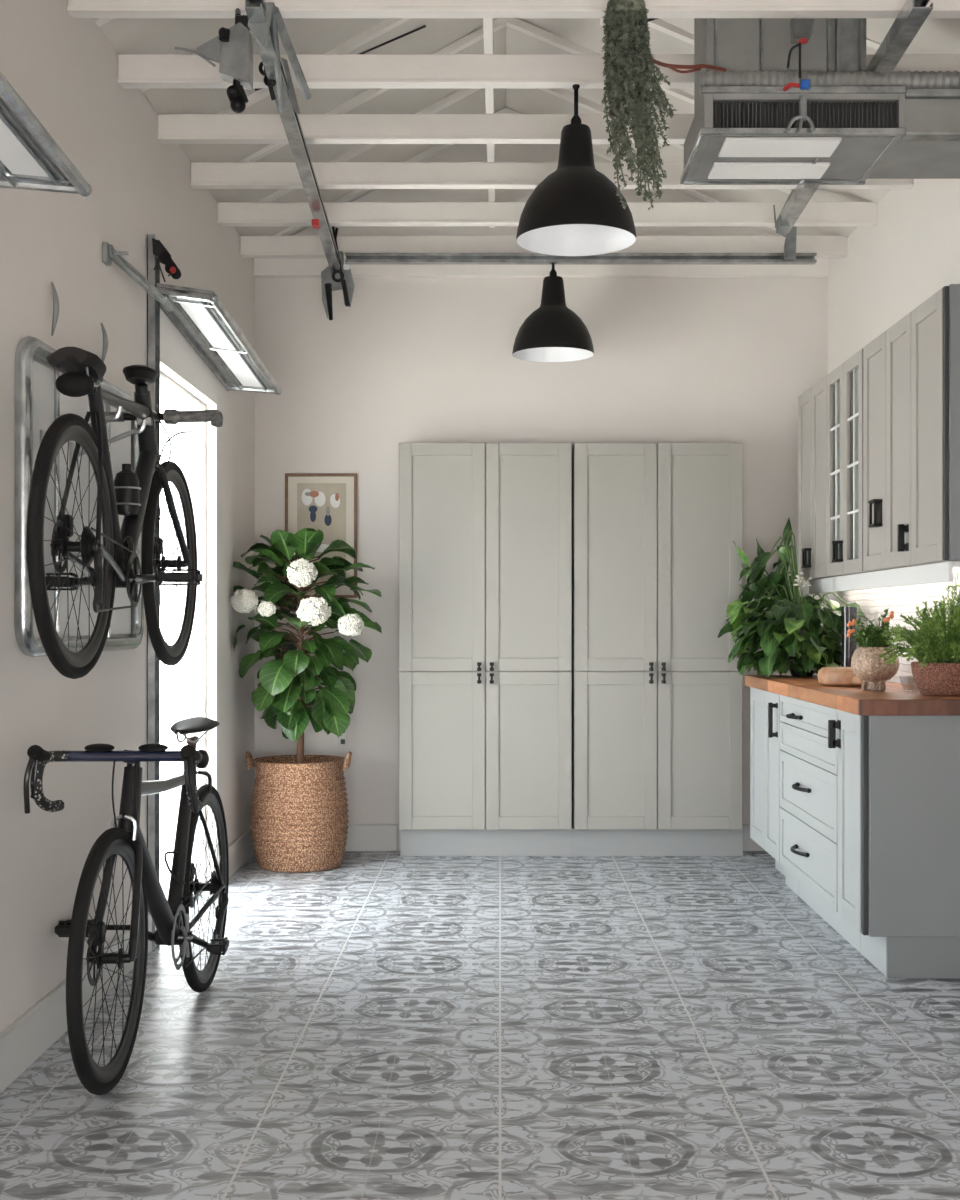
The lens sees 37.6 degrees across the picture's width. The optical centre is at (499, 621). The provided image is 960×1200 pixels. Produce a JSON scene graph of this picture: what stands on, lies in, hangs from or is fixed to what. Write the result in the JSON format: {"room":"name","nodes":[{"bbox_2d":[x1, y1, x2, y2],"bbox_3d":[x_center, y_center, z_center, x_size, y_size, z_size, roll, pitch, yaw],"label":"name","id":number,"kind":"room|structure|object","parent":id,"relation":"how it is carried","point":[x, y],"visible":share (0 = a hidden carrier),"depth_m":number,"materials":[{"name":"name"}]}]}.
{"room":"garage","nodes":[
{"label":"garage","id":0,"kind":"room"},
{"bbox_2d":[0,0,254,1032],"bbox_3d":[-1.440,-0.370,3.350,0.200,3.240,9.100,0,0,0],"label":"wall","id":1,"kind":"structure","parent":0,"point":[64,68],"depth_m":4.61,"materials":[{"name":"paint"}]},
{"bbox_2d":[0,71,91,196],"bbox_3d":[-1.210,-1.205,2.905,0.285,0.177,1.627,0,0,0],"label":"wall lamp","id":2,"kind":"object","parent":1,"relation":"attached to","point":[30,158],"visible":1,"depth_m":3.47,"materials":[{"name":"metal"}]},
{"bbox_2d":[0,119,48,176],"bbox_3d":[-1.194,-1.195,2.905,0.106,0.111,1.423,0,0,0],"label":"diffuser","id":3,"kind":"object","parent":2,"relation":"attached to","point":[19,157],"depth_m":3.48,"materials":[{"name":"grey plastic"}]},
{"bbox_2d":[51,282,58,335],"bbox_3d":[-1.323,-0.932,4.181,0.048,0.161,0.018,0,0,45],"label":"wall hook","id":4,"kind":"object","parent":1,"relation":"attached to","point":[54,292],"visible":1,"depth_m":4.17,"materials":[{"name":"grey metal"}]},
{"bbox_2d":[14,336,146,656],"bbox_3d":[-1.219,-0.352,4.510,0.244,0.903,1.268,0,0,0],"label":"wall rack","id":5,"kind":"object","parent":1,"relation":"attached to","point":[38,403],"visible":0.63,"depth_m":4.20,"materials":[{"name":"metal"}]},
{"bbox_2d":[27,347,222,678],"bbox_3d":[-1.125,-0.329,4.340,0.389,0.964,1.809,0,0,2],"label":"bicycle","id":6,"kind":"object","parent":5,"relation":"hanging from","point":[135,496],"visible":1,"depth_m":4.06,"materials":[{"name":"black metal"}]},
{"bbox_2d":[114,463,138,515],"bbox_3d":[-1.152,-0.408,4.350,0.076,0.162,0.076,0,0,0],"label":"water bottle","id":7,"kind":"object","parent":6,"relation":"on","point":[126,482],"depth_m":4.32,"materials":[{"name":"black plastic"}]},
{"bbox_2d":[101,323,107,361],"bbox_3d":[-1.323,-0.928,4.701,0.048,0.147,0.018,0,0,45],"label":"wall hook","id":8,"kind":"object","parent":1,"relation":"attached to","point":[104,334],"visible":0.86,"depth_m":4.69,"materials":[{"name":"grey metal"}]},
{"bbox_2d":[0,827,254,1093],"bbox_3d":[-1.330,1.175,3.250,0.020,0.150,8.900,0,0,0],"label":"baseboard","id":9,"kind":"structure","parent":1,"relation":"attached to","point":[26,1039],"depth_m":4.14,"materials":[{"name":"white paint"}]},
{"bbox_2d":[102,242,173,311],"bbox_3d":[-1.264,-1.226,5.034,0.074,0.109,0.594,0,0,9],"label":"diagonal arm","id":10,"kind":"object","parent":1,"relation":"attached to","point":[109,254],"visible":1,"depth_m":4.93,"materials":[{"name":"metal"}]},
{"bbox_2d":[147,234,180,951],"bbox_3d":[-1.262,-0.110,5.337,0.153,2.720,0.177,0,0,0],"label":"upright","id":11,"kind":"object","parent":1,"relation":"attached to","point":[153,276],"depth_m":5.35,"materials":[{"name":"metal"}]},
{"bbox_2d":[160,372,205,899],"bbox_3d":[-1.440,0.115,6.060,0.120,2.270,1.120,0,0,0],"label":"door","id":12,"kind":"structure","parent":1,"relation":"in","point":[192,445],"depth_m":6.60,"materials":[{"name":"white"}]},
{"bbox_2d":[160,349,218,864],"bbox_3d":[-1.335,0.090,6.060,0.010,2.320,1.220,0,0,0],"label":"trim","id":13,"kind":"structure","parent":1,"relation":"attached to","point":[167,361],"depth_m":6.62,"materials":[{"name":"paint"}]},
{"bbox_2d":[155,283,281,394],"bbox_3d":[-1.210,-1.205,6.135,0.285,0.177,1.627,0,0,0],"label":"wall lamp","id":14,"kind":"object","parent":1,"relation":"attached to","point":[199,315],"visible":0.82,"depth_m":5.97,"materials":[{"name":"metal"}]},
{"bbox_2d":[177,298,261,386],"bbox_3d":[-1.194,-1.195,6.135,0.106,0.111,1.423,0,0,0],"label":"diffuser","id":15,"kind":"object","parent":14,"relation":"attached to","point":[212,331],"depth_m":6.01,"materials":[{"name":"grey plastic"}]},
{"bbox_2d":[0,851,959,1199],"bbox_3d":[0.225,1.300,3.250,3.530,0.100,9.300,0,0,0],"label":"floor","id":16,"kind":"structure","parent":0,"point":[375,1025],"depth_m":4.12,"materials":[{"name":"tile"}]},
{"bbox_2d":[24,717,228,1094],"bbox_3d":[-1.092,0.783,4.281,0.498,0.932,1.694,0,0,-8],"label":"bicycle","id":17,"kind":"object","parent":16,"relation":"on","point":[170,917],"visible":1,"depth_m":3.92,"materials":[{"name":"black metal"}]},
{"bbox_2d":[27,745,50,762],"bbox_3d":[-1.248,0.357,3.815,0.041,0.056,0.095,0,0,0],"label":"hood","id":18,"kind":"object","parent":17,"relation":"attached to","point":[36,754],"depth_m":3.78,"materials":[{"name":"black rubber"}]},
{"bbox_2d":[180,745,199,761],"bbox_3d":[-0.838,0.357,3.815,0.041,0.056,0.095,0,0,0],"label":"hood","id":19,"kind":"object","parent":17,"relation":"attached to","point":[188,753],"depth_m":3.78,"materials":[{"name":"black rubber"}]},
{"bbox_2d":[197,749,208,768],"bbox_3d":[-1.007,0.456,4.707,0.053,0.078,0.140,0,0,0],"label":"light","id":20,"kind":"object","parent":17,"relation":"attached to","point":[204,762],"depth_m":4.73,"materials":[{"name":"black plastic"}]},
{"bbox_2d":[245,751,351,871],"bbox_3d":[-1.025,0.955,7.220,0.499,0.591,0.498,0,0,-45],"label":"woven basket","id":21,"kind":"object","parent":16,"relation":"on","point":[299,812],"visible":0.99,"depth_m":7.02,"materials":[{"name":"brown wicker"}]},
{"bbox_2d":[230,528,381,762],"bbox_3d":[-0.955,0.164,7.209,0.741,1.263,0.743,0,0,3],"label":"flowering plant","id":22,"kind":"object","parent":21,"relation":"on","point":[278,691],"visible":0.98,"depth_m":7.06,"materials":[{"name":"green plant"}]},
{"bbox_2d":[399,443,571,855],"bbox_3d":[-0.076,0.149,7.574,0.925,2.202,0.251,0,0,0],"label":"tall cabinet","id":23,"kind":"object","parent":16,"relation":"on","point":[485,529],"visible":1,"depth_m":7.49,"materials":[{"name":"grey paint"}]},
{"bbox_2d":[572,443,742,855],"bbox_3d":[0.842,0.149,7.574,0.910,2.202,0.251,0,0,0],"label":"tall cabinet","id":24,"kind":"object","parent":16,"relation":"on","point":[657,694],"visible":0.98,"depth_m":7.49,"materials":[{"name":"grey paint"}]},
{"bbox_2d":[750,687,798,895],"bbox_3d":[1.510,0.787,6.795,0.557,0.925,0.750,0,0,0],"label":"base cabinet","id":25,"kind":"object","parent":16,"relation":"on","point":[765,721],"visible":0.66,"depth_m":6.78,"materials":[{"name":"grey paint"}]},
{"bbox_2d":[780,695,860,952],"bbox_3d":[1.509,0.787,5.870,0.560,0.925,1.090,0,0,0],"label":"base cabinet","id":26,"kind":"object","parent":16,"relation":"on","point":[808,767],"visible":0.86,"depth_m":5.82,"materials":[{"name":"grey paint"}]},
{"bbox_2d":[745,675,959,714],"bbox_3d":[1.519,0.297,6.050,0.538,0.055,2.300,0,0,0],"label":"countertop","id":27,"kind":"structure","parent":26,"relation":"on","point":[898,698],"depth_m":5.32,"materials":[{"name":"brown wood"}]},
{"bbox_2d":[717,518,867,676],"bbox_3d":[1.429,-0.135,7.002,0.664,0.810,0.826,0,0,0],"label":"peace lily","id":28,"kind":"object","parent":27,"relation":"on","point":[798,634],"visible":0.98,"depth_m":6.89,"materials":[{"name":"green plant"}]},
{"bbox_2d":[817,667,862,686],"bbox_3d":[1.475,0.231,5.952,0.248,0.078,0.391,0,0,0],"label":"wooden board","id":29,"kind":"object","parent":27,"relation":"on","point":[827,676],"visible":0.66,"depth_m":5.86,"materials":[{"name":"brown wood"}]},
{"bbox_2d":[841,607,857,666],"bbox_3d":[1.640,0.100,6.620,0.080,0.340,0.080,0,0,0],"label":"slim vase","id":30,"kind":"object","parent":27,"relation":"on","point":[849,646],"visible":0.7,"depth_m":6.59,"materials":[{"name":"silver"}]},
{"bbox_2d":[851,647,898,690],"bbox_3d":[1.476,0.184,5.550,0.185,0.172,0.185,0,0,0],"label":"footed bowl","id":31,"kind":"object","parent":27,"relation":"on","point":[866,664],"visible":0.9,"depth_m":5.49,"materials":[{"name":"beige stone"}]},
{"bbox_2d":[847,608,895,646],"bbox_3d":[1.468,0.031,5.554,0.173,0.186,0.184,0,0,24],"label":"flowering plant","id":32,"kind":"object","parent":31,"relation":"on","point":[869,637],"visible":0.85,"depth_m":5.51,"materials":[{"name":"green plant"}]},
{"bbox_2d":[911,661,959,695],"bbox_3d":[1.652,0.209,5.200,0.264,0.122,0.264,0,0,0],"label":"woven planter","id":33,"kind":"object","parent":27,"relation":"on","point":[935,679],"visible":0.97,"depth_m":5.11,"materials":[{"name":"wicker"}]},
{"bbox_2d":[879,574,959,667],"bbox_3d":[1.583,-0.012,5.202,0.374,0.382,0.548,0,0,0],"label":"fern","id":34,"kind":"object","parent":33,"relation":"on","point":[932,643],"visible":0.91,"depth_m":5.16,"materials":[{"name":"green plant"}]},
{"bbox_2d":[828,710,959,977],"bbox_3d":[1.510,0.787,5.122,0.557,0.925,0.395,0,0,0],"label":"base cabinet","id":35,"kind":"object","parent":16,"relation":"on","point":[898,776],"visible":0.88,"depth_m":4.93,"materials":[{"name":"grey paint"}]},
{"bbox_2d":[94,18,959,237],"bbox_3d":[0.225,-2.390,3.250,3.530,1.000,9.300,0,0,0],"label":"ceiling","id":36,"kind":"structure","parent":0,"point":[125,35],"depth_m":6.28,"materials":[{"name":"white paint"}]},
{"bbox_2d":[95,18,113,26],"bbox_3d":[0.225,-2.373,4.683,3.130,0.775,0.045,0,0,0],"label":"rafter","id":37,"kind":"object","parent":36,"relation":"attached to","point":[99,21],"visible":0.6,"depth_m":4.68,"materials":[{"name":"white wood"}]},
{"bbox_2d":[255,25,425,90],"bbox_3d":[-0.650,-2.290,5.725,0.705,0.249,0.009,0,0,4],"label":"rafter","id":38,"kind":"object","parent":36,"relation":"attached to","point":[423,26],"visible":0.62,"depth_m":5.71,"materials":[{"name":"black metal"}]},
{"bbox_2d":[158,114,693,143],"bbox_3d":[0.225,-1.940,5.545,3.128,0.101,0.058,0,0,0],"label":"ceiling beam","id":39,"kind":"structure","parent":36,"relation":"attached to","point":[172,128],"depth_m":5.52,"materials":[{"name":"white wood"}]},
{"bbox_2d":[217,18,693,113],"bbox_3d":[0.225,-2.373,5.843,3.130,0.775,0.045,0,0,0],"label":"rafter","id":40,"kind":"object","parent":36,"relation":"attached to","point":[384,26],"visible":0.28,"depth_m":5.82,"materials":[{"name":"white wood"}]},
{"bbox_2d":[239,18,693,161],"bbox_3d":[0.225,-2.373,6.423,3.130,0.775,0.045,0,0,0],"label":"rafter","id":41,"kind":"object","parent":36,"relation":"attached to","point":[517,24],"visible":0.43,"depth_m":6.40,"materials":[{"name":"white wood"}]},
{"bbox_2d":[140,30,880,91],"bbox_3d":[0.225,-2.373,5.263,3.130,0.775,0.045,0,0,0],"label":"rafter","id":42,"kind":"object","parent":36,"relation":"attached to","point":[870,43],"visible":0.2,"depth_m":5.26,"materials":[{"name":"white wood"}]},
{"bbox_2d":[67,0,959,17],"bbox_3d":[0.225,-1.940,4.385,3.128,0.101,0.058,0,0,0],"label":"ceiling beam","id":43,"kind":"structure","parent":36,"relation":"attached to","point":[75,8],"depth_m":4.36,"materials":[{"name":"white wood"}]},
{"bbox_2d":[175,8,252,112],"bbox_3d":[-0.883,-1.739,4.321,0.236,0.350,0.130,0,0,0],"label":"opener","id":44,"kind":"object","parent":43,"relation":"attached to","point":[232,48],"visible":0.98,"depth_m":4.31,"materials":[{"name":"grey metal"}]},
{"bbox_2d":[245,0,340,272],"bbox_3d":[-0.746,-1.851,5.711,0.172,0.225,3.023,0,0,-1],"label":"ceiling track","id":45,"kind":"object","parent":43,"relation":"attached to","point":[265,22],"visible":0.98,"depth_m":4.80,"materials":[{"name":"metal"}]},
{"bbox_2d":[321,226,354,319],"bbox_3d":[-0.826,-1.771,7.164,0.168,0.489,0.141,0,0,0],"label":"bracket","id":46,"kind":"object","parent":45,"relation":"attached to","point":[342,279],"visible":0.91,"depth_m":7.17,"materials":[{"name":"grey metal"}]},
{"bbox_2d":[601,0,677,209],"bbox_3d":[0.416,-1.579,4.292,0.219,0.646,0.200,0,0,-21],"label":"hanging plant","id":47,"kind":"object","parent":43,"relation":"hanging from","point":[623,19],"visible":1,"depth_m":4.25,"materials":[{"name":"green plant"}]},
{"bbox_2d":[773,0,932,258],"bbox_3d":[1.299,-1.899,5.693,0.195,0.240,2.986,0,0,4],"label":"ceiling track","id":48,"kind":"object","parent":43,"relation":"attached to","point":[914,13],"visible":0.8,"depth_m":4.61,"materials":[{"name":"metal"}]},
{"bbox_2d":[273,107,775,235],"bbox_3d":[0.225,-2.373,7.582,3.130,0.775,0.045,0,0,0],"label":"rafter","id":49,"kind":"object","parent":36,"relation":"attached to","point":[436,149],"visible":0.29,"depth_m":7.56,"materials":[{"name":"white wood"}]},
{"bbox_2d":[258,88,815,201],"bbox_3d":[0.225,-2.373,7.003,3.130,0.775,0.045,0,0,0],"label":"rafter","id":50,"kind":"object","parent":36,"relation":"attached to","point":[562,93],"visible":0.14,"depth_m":6.98,"materials":[{"name":"white wood"}]},
{"bbox_2d":[118,54,959,87],"bbox_3d":[0.225,-1.940,4.965,3.128,0.101,0.058,0,0,0],"label":"ceiling beam","id":51,"kind":"structure","parent":36,"relation":"attached to","point":[134,70],"depth_m":4.94,"materials":[{"name":"white wood"}]},
{"bbox_2d":[516,84,635,255],"bbox_3d":[0.268,-1.616,4.965,0.422,0.548,0.422,0,0,0],"label":"pendant lamp","id":52,"kind":"object","parent":51,"relation":"hanging from","point":[576,210],"visible":1,"depth_m":4.88,"materials":[{"name":"black metal"}]},
{"bbox_2d":[680,86,905,184],"bbox_3d":[0.966,-1.720,4.744,0.654,0.339,0.512,0,0,0],"label":"air conditioning unit","id":53,"kind":"object","parent":51,"relation":"hanging from","point":[737,135],"visible":0.94,"depth_m":4.54,"materials":[{"name":"metal"}]},
{"bbox_2d":[651,58,725,72],"bbox_3d":[0.587,-1.720,4.370,0.323,0.071,0.046,0,0,-32],"label":"cable","id":54,"kind":"object","parent":53,"relation":"attached to","point":[674,67],"visible":0.91,"depth_m":4.35,"materials":[{"name":"brown plastic"}]},
{"bbox_2d":[694,18,865,115],"bbox_3d":[0.940,-1.954,4.750,0.531,0.512,0.300,0,0,0],"label":"air duct","id":55,"kind":"object","parent":53,"relation":"on","point":[732,44],"visible":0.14,"depth_m":4.62,"materials":[{"name":"silver metal"}]},
{"bbox_2d":[783,18,815,131],"bbox_3d":[0.955,-1.751,4.514,0.111,0.397,0.112,0,0,0],"label":"hanger","id":56,"kind":"object","parent":53,"relation":"attached to","point":[800,28],"visible":1,"depth_m":4.50,"materials":[{"name":"grey metal"}]},
{"bbox_2d":[790,18,813,43],"bbox_3d":[0.975,-1.911,4.545,0.070,0.077,0.050,0,0,0],"label":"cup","id":57,"kind":"object","parent":56,"relation":"on","point":[799,27],"depth_m":4.52,"materials":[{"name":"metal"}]},
{"bbox_2d":[713,102,896,127],"bbox_3d":[0.982,-1.620,4.528,0.602,0.092,0.033,0,0,0],"label":"grille","id":58,"kind":"object","parent":53,"relation":"attached to","point":[725,114],"depth_m":4.52,"materials":[{"name":"grey metal"}]},
{"bbox_2d":[698,71,959,92],"bbox_3d":[1.216,-1.745,4.560,1.143,0.072,0.070,0,0,0],"label":"pipe","id":59,"kind":"object","parent":53,"relation":"attached to","point":[916,79],"visible":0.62,"depth_m":4.53,"materials":[{"name":"metal"}]},
{"bbox_2d":[867,89,959,178],"bbox_3d":[1.541,-1.627,4.737,0.494,0.149,0.486,0,0,0],"label":"air duct","id":60,"kind":"object","parent":53,"relation":"attached to","point":[929,148],"visible":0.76,"depth_m":4.59,"materials":[{"name":"metal"}]},
{"bbox_2d":[240,236,847,257],"bbox_3d":[0.225,-1.940,7.285,3.128,0.101,0.058,0,0,0],"label":"ceiling beam","id":61,"kind":"structure","parent":36,"relation":"attached to","point":[250,246],"depth_m":7.26,"materials":[{"name":"white wood"}]},
{"bbox_2d":[512,265,593,361],"bbox_3d":[0.275,-1.635,7.285,0.422,0.509,0.422,0,0,0],"label":"pendant lamp","id":62,"kind":"object","parent":61,"relation":"hanging from","point":[552,332],"visible":0.99,"depth_m":7.18,"materials":[{"name":"black metal"}]},
{"bbox_2d":[345,253,816,264],"bbox_3d":[0.412,-1.859,7.215,2.405,0.048,0.045,0,0,0],"label":"rail","id":63,"kind":"object","parent":61,"relation":"attached to","point":[351,258],"visible":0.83,"depth_m":7.19,"materials":[{"name":"metal"}]},
{"bbox_2d":[217,202,877,225],"bbox_3d":[0.225,-1.940,6.705,3.128,0.101,0.058,0,0,0],"label":"ceiling beam","id":64,"kind":"structure","parent":36,"relation":"attached to","point":[228,213],"depth_m":6.68,"materials":[{"name":"white wood"}]},
{"bbox_2d":[190,162,913,188],"bbox_3d":[0.225,-1.940,6.125,3.128,0.101,0.058,0,0,0],"label":"ceiling beam","id":65,"kind":"structure","parent":36,"relation":"attached to","point":[204,175],"depth_m":6.10,"materials":[{"name":"white wood"}]},
{"bbox_2d":[600,18,605,25],"bbox_3d":[0.380,-2.280,4.665,0.090,0.580,0.090,0,0,0],"label":"post","id":66,"kind":"object","parent":36,"relation":"attached to","point":[602,23],"visible":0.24,"depth_m":4.69,"materials":[{"name":"white wood"}]},
{"bbox_2d":[255,144,827,850],"bbox_3d":[0.225,-0.760,7.800,3.130,4.020,0.200,0,0,0],"label":"wall","id":67,"kind":"structure","parent":0,"point":[410,360],"depth_m":7.70,"materials":[{"name":"paint"}]},
{"bbox_2d":[285,473,356,597],"bbox_3d":[-0.975,-0.470,7.686,0.392,0.678,0.027,0,0,0],"label":"framed print","id":68,"kind":"object","parent":67,"relation":"attached to","point":[325,502],"visible":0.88,"depth_m":7.68,"materials":[{"name":"beige paper"}]},
{"bbox_2d":[338,728,347,745],"bbox_3d":[-0.857,0.623,7.694,0.052,0.104,0.010,0,0,0],"label":"wall socket","id":69,"kind":"object","parent":67,"relation":"attached to","point":[342,740],"visible":0.57,"depth_m":7.69,"materials":[{"name":"grey plastic"}]},
{"bbox_2d":[483,18,494,227],"bbox_3d":[-0.043,-2.220,3.250,0.035,0.140,8.900,0,0,0],"label":"board","id":70,"kind":"object","parent":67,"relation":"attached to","point":[488,28],"visible":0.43,"depth_m":5.74,"materials":[{"name":"white wood"}]},
{"bbox_2d":[253,258,828,277],"bbox_3d":[0.225,-1.945,7.677,3.128,0.130,0.044,0,0,0],"label":"ceiling beam","id":71,"kind":"structure","parent":67,"relation":"attached to","point":[262,267],"depth_m":7.66,"materials":[{"name":"white wood"}]},
{"bbox_2d":[345,824,764,850],"bbox_3d":[0.235,1.177,7.690,3.110,0.145,0.020,0,0,0],"label":"baseboard","id":72,"kind":"structure","parent":67,"relation":"attached to","point":[360,837],"depth_m":7.68,"materials":[{"name":"white paint"}]},
{"bbox_2d":[828,179,959,684],"bbox_3d":[1.881,-0.370,3.350,0.218,3.240,9.100,0,0,0],"label":"wall","id":73,"kind":"structure","parent":0,"point":[892,266],"depth_m":6.36,"materials":[{"name":"paint"}]},
{"bbox_2d":[798,348,872,579],"bbox_3d":[1.663,-0.705,6.790,0.251,0.970,1.320,0,0,0],"label":"upper cabinet","id":74,"kind":"object","parent":73,"relation":"attached to","point":[830,412],"visible":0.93,"depth_m":6.76,"materials":[{"name":"grey paint"}]},
{"bbox_2d":[837,373,851,559],"bbox_3d":[1.621,-0.705,6.633,0.023,0.910,0.265,0,0,0],"label":"glass pane","id":75,"kind":"object","parent":74,"relation":"hanging from","point":[838,382],"depth_m":6.69,"materials":[{"name":"clear glass"}]},
{"bbox_2d":[855,369,857,558],"bbox_3d":[1.621,-0.705,6.299,0.023,0.910,0.272,0,0,0],"label":"glass pane","id":76,"kind":"object","parent":74,"relation":"hanging from","point":[856,370],"depth_m":6.38,"materials":[{"name":"clear glass"}]},
{"bbox_2d":[809,561,959,593],"bbox_3d":[1.690,-0.181,6.200,0.161,0.073,2.300,0,0,0],"label":"rail","id":77,"kind":"object","parent":73,"relation":"attached to","point":[940,572],"visible":1,"depth_m":5.83,"materials":[{"name":"white"}]},
{"bbox_2d":[953,568,959,572],"bbox_3d":[1.680,-0.191,6.175,0.040,0.014,2.050,0,0,0],"label":"lamp","id":78,"kind":"object","parent":77,"relation":"attached to","point":[955,570],"visible":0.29,"depth_m":5.15,"materials":[{"name":"white"}]},
{"bbox_2d":[863,284,959,570],"bbox_3d":[1.663,-0.706,5.548,0.251,0.976,1.135,0,0,0],"label":"upper cabinet","id":79,"kind":"object","parent":73,"relation":"attached to","point":[911,370],"visible":0.99,"depth_m":5.36,"materials":[{"name":"grey paint"}]},
{"label":"outside","id":80,"kind":"structure","parent":0,"visible":0},
{"bbox_2d":[160,737,171,893],"bbox_3d":[-6.040,1.360,5.000,9.000,0.100,22.000,0,0,0],"label":"ground","id":81,"kind":"structure","parent":80,"point":[165,767],"depth_m":9.21,"materials":[{"name":"white"}]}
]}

